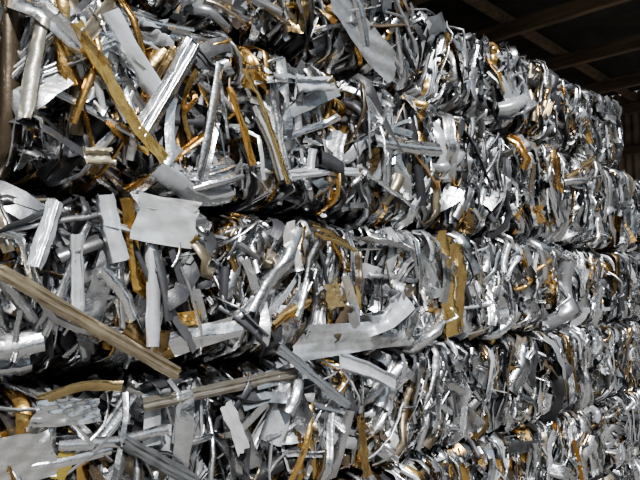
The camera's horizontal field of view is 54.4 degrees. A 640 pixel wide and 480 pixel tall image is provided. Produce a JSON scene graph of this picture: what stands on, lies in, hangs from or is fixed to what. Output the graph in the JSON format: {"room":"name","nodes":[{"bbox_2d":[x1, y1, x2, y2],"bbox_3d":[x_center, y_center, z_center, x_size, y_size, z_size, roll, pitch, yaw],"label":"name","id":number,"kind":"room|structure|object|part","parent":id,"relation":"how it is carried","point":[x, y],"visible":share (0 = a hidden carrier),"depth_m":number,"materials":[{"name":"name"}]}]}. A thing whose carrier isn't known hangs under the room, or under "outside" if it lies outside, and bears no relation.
{"room":"waste facility","nodes":[
{"label":"waste facility","id":0,"kind":"room"},
{"bbox_2d":[50,205,341,366],"bbox_3d":[-4.766,0.108,8.771,20.000,6.570,0.040,4,-6,-45],"label":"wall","id":1,"kind":"structure","parent":0,"point":[215,219],"depth_m":9.75,"materials":[{"name":"black"}]},
{"bbox_2d":[389,0,639,155],"bbox_3d":[-1.902,-2.215,6.078,20.000,2.150,8.100,4,-6,-45],"label":"framing","id":2,"kind":"object","parent":1,"relation":"attached to","point":[525,26],"visible":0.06,"depth_m":8.98,"materials":[{"name":"brown wood"}]},
{"bbox_3d":[5.105,-1.683,13.065,0.120,0.160,8.100,4,-6,-45],"label":"wall rail","id":3,"kind":"part","parent":2,"relation":"part of","materials":[{"name":"brown wood"}]},
{"bbox_2d":[414,0,639,97],"bbox_3d":[-1.902,-3.387,6.168,20.000,0.040,8.100,4,-6,-45],"label":"ceiling","id":4,"kind":"structure","parent":0,"point":[622,20],"depth_m":9.25,"materials":[{"name":"brown wood"}]},
{"bbox_2d":[603,90,639,180],"bbox_3d":[5.169,0.431,12.966,0.040,6.570,8.100,4,-6,-45],"label":"wall","id":5,"kind":"structure","parent":0,"point":[630,123],"depth_m":12.22,"materials":[{"name":"brown wood"}]},
{"bbox_3d":[6.548,2.398,-5.589,60.000,0.200,38.000,4,-6,-45],"label":"floor","id":6,"kind":"structure","parent":0,"visible":0},
{"bbox_2d":[599,459,639,479],"bbox_3d":[3.120,2.914,7.178,1.264,0.858,1.055,4,-6,-45],"label":"bale","id":7,"kind":"object","parent":6,"relation":"on","point":[622,473],"visible":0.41,"depth_m":7.04,"materials":[{"name":"metal"}]},
{"bbox_2d":[585,390,639,471],"bbox_3d":[3.125,2.130,7.215,1.314,0.872,1.094,4,-6,-45],"label":"bale","id":8,"kind":"object","parent":7,"relation":"on","point":[621,411],"visible":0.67,"depth_m":6.76,"materials":[{"name":"metal"}]},
{"bbox_2d":[558,320,639,403],"bbox_3d":[2.861,1.324,6.994,1.299,0.863,1.120,4,-6,-45],"label":"bale","id":9,"kind":"object","parent":8,"relation":"on","point":[613,343],"visible":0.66,"depth_m":6.62,"materials":[{"name":"metal"}]},
{"bbox_2d":[561,245,609,327],"bbox_3d":[2.514,0.520,6.775,1.188,0.885,1.025,4,-6,-45],"label":"bale","id":10,"kind":"object","parent":9,"relation":"on","point":[588,291],"visible":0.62,"depth_m":6.44,"materials":[{"name":"metal"}]},
{"bbox_2d":[554,152,609,249],"bbox_3d":[2.431,-0.381,6.705,1.098,1.023,1.105,4,-6,-45],"label":"bale","id":11,"kind":"object","parent":10,"relation":"on","point":[585,181],"visible":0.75,"depth_m":6.34,"materials":[{"name":"metal"}]},
{"bbox_2d":[501,69,593,154],"bbox_3d":[2.179,-1.234,6.566,1.044,0.823,1.146,4,-6,-45],"label":"bale","id":12,"kind":"object","parent":11,"relation":"on","point":[565,137],"visible":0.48,"depth_m":6.21,"materials":[{"name":"metal"}]},
{"bbox_2d":[628,454,639,469],"bbox_3d":[4.001,2.955,8.017,1.281,0.850,1.113,4,-6,-45],"label":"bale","id":13,"kind":"object","parent":6,"relation":"on","point":[637,458],"visible":0.08,"depth_m":7.51,"materials":[{"name":"metal"}]},
{"bbox_3d":[3.986,2.179,8.059,1.271,0.889,1.116,4,-6,-45],"label":"bale","id":14,"kind":"object","parent":13,"relation":"on","visible":0},
{"bbox_2d":[615,317,639,385],"bbox_3d":[3.691,1.389,7.834,1.307,0.859,1.169,4,-6,-45],"label":"bale","id":15,"kind":"object","parent":14,"relation":"on","point":[635,325],"visible":0.21,"depth_m":7.31,"materials":[{"name":"metal"}]},
{"bbox_2d":[597,250,639,324],"bbox_3d":[3.286,0.561,7.510,1.189,0.873,1.076,4,-6,-45],"label":"bale","id":16,"kind":"object","parent":15,"relation":"on","point":[621,280],"visible":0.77,"depth_m":7.01,"materials":[{"name":"metal"}]},
{"bbox_2d":[566,166,638,254],"bbox_3d":[3.123,-0.321,7.407,1.087,1.056,1.087,4,-6,-45],"label":"bale","id":17,"kind":"object","parent":16,"relation":"on","point":[621,219],"visible":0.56,"depth_m":7.03,"materials":[{"name":"metal"}]},
{"bbox_2d":[575,88,623,170],"bbox_3d":[2.847,-1.198,7.223,1.033,0.941,1.162,4,-6,-45],"label":"bale","id":18,"kind":"object","parent":17,"relation":"on","point":[607,147],"visible":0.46,"depth_m":6.88,"materials":[{"name":"metal"}]},
{"bbox_3d":[4.078,0.625,8.325,1.203,0.904,1.146,4,-6,-45],"label":"bale","id":19,"kind":"object","parent":15,"relation":"on","visible":0},
{"bbox_2d":[625,179,639,253],"bbox_3d":[3.850,-0.270,8.188,1.163,1.026,1.120,4,-6,-45],"label":"bale","id":20,"kind":"object","parent":19,"relation":"on","point":[633,247],"visible":0.22,"depth_m":7.57,"materials":[{"name":"metal"}]},
{"bbox_3d":[-1.126,2.577,2.945,1.291,0.788,1.056,4,-6,-45],"label":"bale","id":21,"kind":"object","parent":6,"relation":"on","visible":0},
{"bbox_3d":[-1.045,1.804,3.074,1.307,0.825,1.072,4,-6,-45],"label":"bale","id":22,"kind":"object","parent":21,"relation":"on","visible":0},
{"bbox_2d":[0,360,215,479],"bbox_3d":[-1.157,1.014,3.002,1.144,0.825,1.101,4,-6,-45],"label":"bale","id":23,"kind":"object","parent":22,"relation":"on","point":[75,423],"visible":0.96,"depth_m":2.67,"materials":[{"name":"metal"}]},
{"bbox_2d":[0,180,242,382],"bbox_3d":[-1.198,0.226,3.017,1.299,0.887,1.107,4,-6,-45],"label":"bale","id":24,"kind":"object","parent":23,"relation":"on","point":[110,283],"visible":1,"depth_m":2.67,"materials":[{"name":"metal"}]},
{"bbox_2d":[0,0,255,207],"bbox_3d":[-1.112,-0.649,3.191,1.268,0.989,1.078,4,-6,-45],"label":"bale","id":25,"kind":"object","parent":24,"relation":"on","point":[101,97],"visible":0.99,"depth_m":2.79,"materials":[{"name":"metal"}]},
{"bbox_2d":[27,0,193,23],"bbox_3d":[-1.283,-1.538,3.075,1.180,0.860,1.210,4,-6,-45],"label":"bale","id":26,"kind":"object","parent":25,"relation":"on","point":[173,9],"visible":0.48,"depth_m":3.19,"materials":[{"name":"metal"}]},
{"bbox_3d":[-0.284,2.642,3.788,1.244,0.816,1.051,4,-6,-45],"label":"bale","id":27,"kind":"object","parent":6,"relation":"on","visible":0},
{"bbox_2d":[330,466,381,479],"bbox_3d":[-0.213,1.868,3.912,1.229,0.842,1.060,4,-6,-45],"label":"bale","id":28,"kind":"object","parent":27,"relation":"on","point":[351,474],"visible":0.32,"depth_m":4.05,"materials":[{"name":"metal"}]},
{"bbox_2d":[138,341,398,479],"bbox_3d":[-0.470,1.028,3.691,1.791,0.925,1.100,4,-6,-45],"label":"bale","id":29,"kind":"object","parent":28,"relation":"on","point":[283,415],"visible":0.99,"depth_m":3.40,"materials":[{"name":"metal"}]},
{"bbox_2d":[196,212,412,361],"bbox_3d":[-0.273,0.277,3.964,1.525,0.885,1.075,4,-6,-45],"label":"bale","id":30,"kind":"object","parent":29,"relation":"on","point":[278,280],"visible":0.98,"depth_m":3.47,"materials":[{"name":"metal"}]},
{"bbox_2d":[192,45,360,218],"bbox_3d":[-0.420,-0.619,3.861,0.970,0.994,1.109,4,-6,-45],"label":"bale","id":31,"kind":"object","parent":30,"relation":"on","point":[290,115],"visible":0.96,"depth_m":3.51,"materials":[{"name":"metal"}]},
{"bbox_2d":[160,0,314,62],"bbox_3d":[-0.635,-1.456,3.802,0.940,0.814,1.094,4,-6,-45],"label":"bale","id":32,"kind":"object","parent":31,"relation":"on","point":[285,27],"visible":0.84,"depth_m":3.55,"materials":[{"name":"metal"}]},
{"bbox_3d":[1.455,2.779,5.446,1.235,0.834,1.157,4,-6,-45],"label":"bale","id":33,"kind":"object","parent":6,"relation":"on","visible":0},
{"bbox_2d":[460,419,556,479],"bbox_3d":[1.421,1.997,5.536,1.260,0.834,1.067,4,-6,-45],"label":"bale","id":34,"kind":"object","parent":33,"relation":"on","point":[524,453],"visible":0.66,"depth_m":5.26,"materials":[{"name":"metal"}]},
{"bbox_2d":[435,331,537,442],"bbox_3d":[1.232,1.228,5.408,1.238,0.880,1.063,4,-6,-45],"label":"bale","id":35,"kind":"object","parent":34,"relation":"on","point":[500,376],"visible":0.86,"depth_m":5.03,"materials":[{"name":"metal"}]},
{"bbox_2d":[426,230,523,340],"bbox_3d":[1.024,0.384,5.230,1.116,0.900,1.113,4,-6,-45],"label":"bale","id":36,"kind":"object","parent":35,"relation":"on","point":[490,309],"visible":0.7,"depth_m":4.90,"materials":[{"name":"metal"}]},
{"bbox_2d":[406,111,513,238],"bbox_3d":[0.955,-0.477,5.243,1.150,0.996,1.090,4,-6,-45],"label":"bale","id":37,"kind":"object","parent":36,"relation":"on","point":[474,187],"visible":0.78,"depth_m":4.86,"materials":[{"name":"metal"}]},
{"bbox_3d":[2.272,2.824,6.318,1.261,0.845,1.077,4,-6,-45],"label":"bale","id":38,"kind":"object","parent":6,"relation":"on","visible":0},
{"bbox_2d":[544,403,608,479],"bbox_3d":[2.280,2.064,6.386,1.275,0.837,1.076,4,-6,-45],"label":"bale","id":39,"kind":"object","parent":38,"relation":"on","point":[579,446],"visible":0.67,"depth_m":6.03,"materials":[{"name":"metal"}]},
{"bbox_2d":[495,323,593,422],"bbox_3d":[2.037,1.271,6.182,1.186,0.866,1.150,4,-6,-45],"label":"bale","id":40,"kind":"object","parent":39,"relation":"on","point":[563,379],"visible":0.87,"depth_m":5.70,"materials":[{"name":"metal"}]},
{"bbox_2d":[499,237,578,332],"bbox_3d":[1.793,0.441,5.964,1.163,0.921,1.158,4,-6,-45],"label":"bale","id":41,"kind":"object","parent":40,"relation":"on","point":[544,299],"visible":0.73,"depth_m":5.63,"materials":[{"name":"metal"}]},
{"bbox_2d":[470,132,570,244],"bbox_3d":[1.710,-0.433,5.982,1.064,0.982,1.111,4,-6,-45],"label":"bale","id":42,"kind":"object","parent":41,"relation":"on","point":[540,208],"visible":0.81,"depth_m":5.59,"materials":[{"name":"metal"}]},
{"bbox_2d":[475,40,557,144],"bbox_3d":[1.515,-1.291,5.849,1.054,0.881,1.203,4,-6,-45],"label":"bale","id":43,"kind":"object","parent":42,"relation":"on","point":[518,100],"visible":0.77,"depth_m":5.43,"materials":[{"name":"metal"}]},
{"bbox_3d":[0.576,2.713,4.620,1.254,0.857,1.086,4,-6,-45],"label":"bale","id":44,"kind":"object","parent":6,"relation":"on","visible":0},
{"bbox_2d":[337,437,497,479],"bbox_3d":[0.587,1.936,4.670,1.213,0.860,1.221,-4,-6,39],"label":"bale","id":45,"kind":"object","parent":44,"relation":"on","point":[475,460],"visible":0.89,"depth_m":4.47,"materials":[{"name":"metal"}]},
{"bbox_2d":[290,338,472,469],"bbox_3d":[0.392,1.151,4.612,1.282,0.836,1.071,4,-6,-45],"label":"bale","id":46,"kind":"object","parent":45,"relation":"on","point":[431,401],"visible":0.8,"depth_m":4.25,"materials":[{"name":"metal"}]},
{"bbox_2d":[337,223,466,354],"bbox_3d":[0.361,0.361,4.520,1.099,0.885,1.178,4,-6,-45],"label":"bale","id":47,"kind":"object","parent":46,"relation":"on","point":[408,275],"visible":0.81,"depth_m":4.14,"materials":[{"name":"metal"}]},
{"bbox_2d":[259,69,442,232],"bbox_3d":[0.235,-0.556,4.513,1.075,1.046,1.109,4,-6,-45],"label":"bale","id":48,"kind":"object","parent":47,"relation":"on","point":[390,140],"visible":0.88,"depth_m":4.11,"materials":[{"name":"metal"}]},
{"bbox_2d":[256,0,418,96],"bbox_3d":[0.023,-1.405,4.435,1.109,0.809,1.146,4,-6,-45],"label":"bale","id":49,"kind":"object","parent":48,"relation":"on","point":[370,40],"visible":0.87,"depth_m":4.05,"materials":[{"name":"metal"}]},
{"bbox_2d":[388,6,491,122],"bbox_3d":[0.760,-1.338,5.162,1.144,0.825,1.115,4,-6,-45],"label":"bale","id":50,"kind":"object","parent":48,"relation":"on","point":[447,76],"visible":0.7,"depth_m":4.76,"materials":[{"name":"metal"}]},
{"bbox_3d":[-2.033,0.150,2.171,1.233,0.878,1.128,4,-6,-45],"label":"bale","id":51,"kind":"object","parent":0,"visible":0},
{"bbox_2d":[0,2,2,21],"bbox_3d":[-1.928,-0.723,2.370,1.154,0.974,1.090,4,-6,-45],"label":"bale","id":52,"kind":"object","parent":51,"relation":"on","point":[1,8],"visible":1,"depth_m":2.47,"materials":[{"name":"metal"}]}
]}

